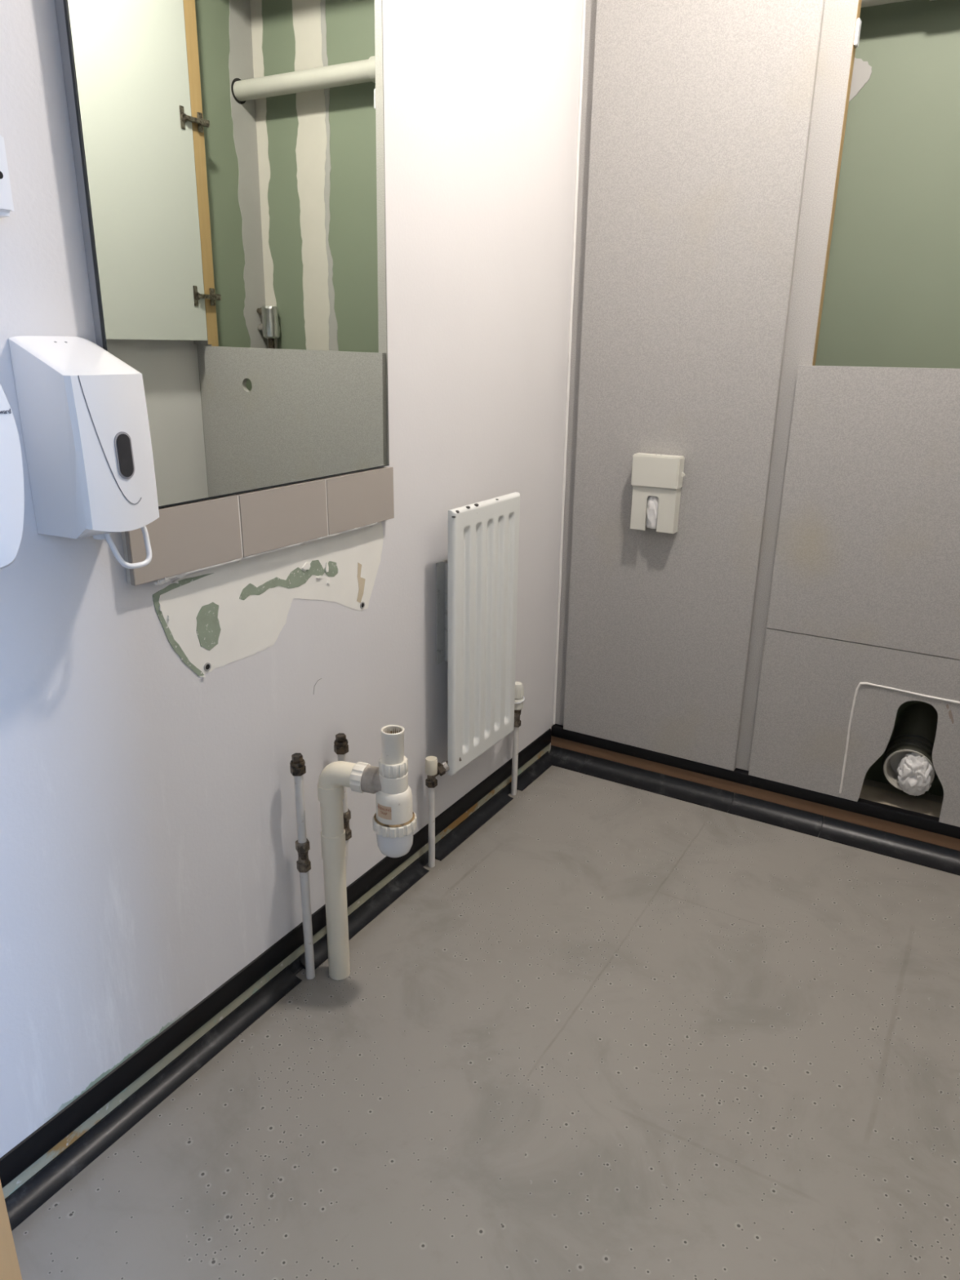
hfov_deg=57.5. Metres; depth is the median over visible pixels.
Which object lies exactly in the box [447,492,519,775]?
radiator
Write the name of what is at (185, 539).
tile backsplash
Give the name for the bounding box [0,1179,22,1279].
trim
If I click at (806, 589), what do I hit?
wall
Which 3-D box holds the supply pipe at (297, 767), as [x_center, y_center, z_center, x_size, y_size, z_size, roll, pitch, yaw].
[-0.325,0.425,1.619,0.027,0.470,0.028,11,21,29]
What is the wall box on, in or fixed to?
attached to the wall at (150, 733)
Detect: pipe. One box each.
[289,752,315,979]
[333,733,351,873]
[425,755,461,867]
[511,681,524,795]
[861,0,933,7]
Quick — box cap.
[376,832,413,857]
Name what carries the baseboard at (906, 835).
attached to the wall at (806, 589)
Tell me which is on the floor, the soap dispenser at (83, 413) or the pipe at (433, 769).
the pipe at (433, 769)
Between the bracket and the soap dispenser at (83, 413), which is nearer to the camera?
the soap dispenser at (83, 413)
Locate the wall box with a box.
[0,135,13,217]
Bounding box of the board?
[858,784,942,817]
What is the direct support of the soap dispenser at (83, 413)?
attached to the wall at (150, 733)
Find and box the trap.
[317,724,417,980]
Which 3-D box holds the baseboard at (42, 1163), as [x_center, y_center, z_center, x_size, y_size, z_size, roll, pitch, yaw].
[-0.237,0.545,1.858,0.034,0.092,1.780,11,21,29]
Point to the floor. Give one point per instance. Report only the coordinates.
(617, 1031)
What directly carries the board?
on the floor
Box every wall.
[0,0,586,1157]
[555,0,959,826]
[814,0,959,796]
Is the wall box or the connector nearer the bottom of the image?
the connector
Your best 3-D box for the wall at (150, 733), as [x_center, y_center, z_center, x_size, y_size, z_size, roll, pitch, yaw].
[-0.200,-0.606,1.661,0.128,2.400,2.355,11,21,29]
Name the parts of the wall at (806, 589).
panel, panel, panel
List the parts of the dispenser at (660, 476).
plate, lid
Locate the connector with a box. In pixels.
[882,702,937,790]
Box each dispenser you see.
[0,384,24,569]
[8,335,159,568]
[630,453,684,533]
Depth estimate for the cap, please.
1.53 m
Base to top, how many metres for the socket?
0.030 m
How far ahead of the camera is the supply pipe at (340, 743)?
1.69 m
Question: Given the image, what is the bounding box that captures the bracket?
[435,559,447,664]
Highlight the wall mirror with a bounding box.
[54,0,389,507]
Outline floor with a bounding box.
[11,764,959,1279]
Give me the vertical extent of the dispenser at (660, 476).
0.190 m
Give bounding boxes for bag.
[645,495,658,528]
[897,751,933,795]
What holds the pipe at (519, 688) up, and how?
on the floor
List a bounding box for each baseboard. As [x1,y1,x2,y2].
[0,728,551,1231]
[549,723,959,875]
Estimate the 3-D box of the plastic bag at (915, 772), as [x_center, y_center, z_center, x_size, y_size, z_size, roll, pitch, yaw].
[1.051,0.323,2.112,0.083,0.117,0.055,11,21,29]
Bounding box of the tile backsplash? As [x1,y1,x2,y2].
[121,466,394,586]
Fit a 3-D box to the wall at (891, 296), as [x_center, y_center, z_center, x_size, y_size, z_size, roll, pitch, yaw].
[1.041,-0.775,2.205,1.430,2.400,0.102,11,21,29]
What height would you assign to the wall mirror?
1.114 m
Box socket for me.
[317,782,344,804]
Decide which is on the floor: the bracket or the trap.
the trap
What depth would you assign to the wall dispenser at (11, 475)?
0.94 m

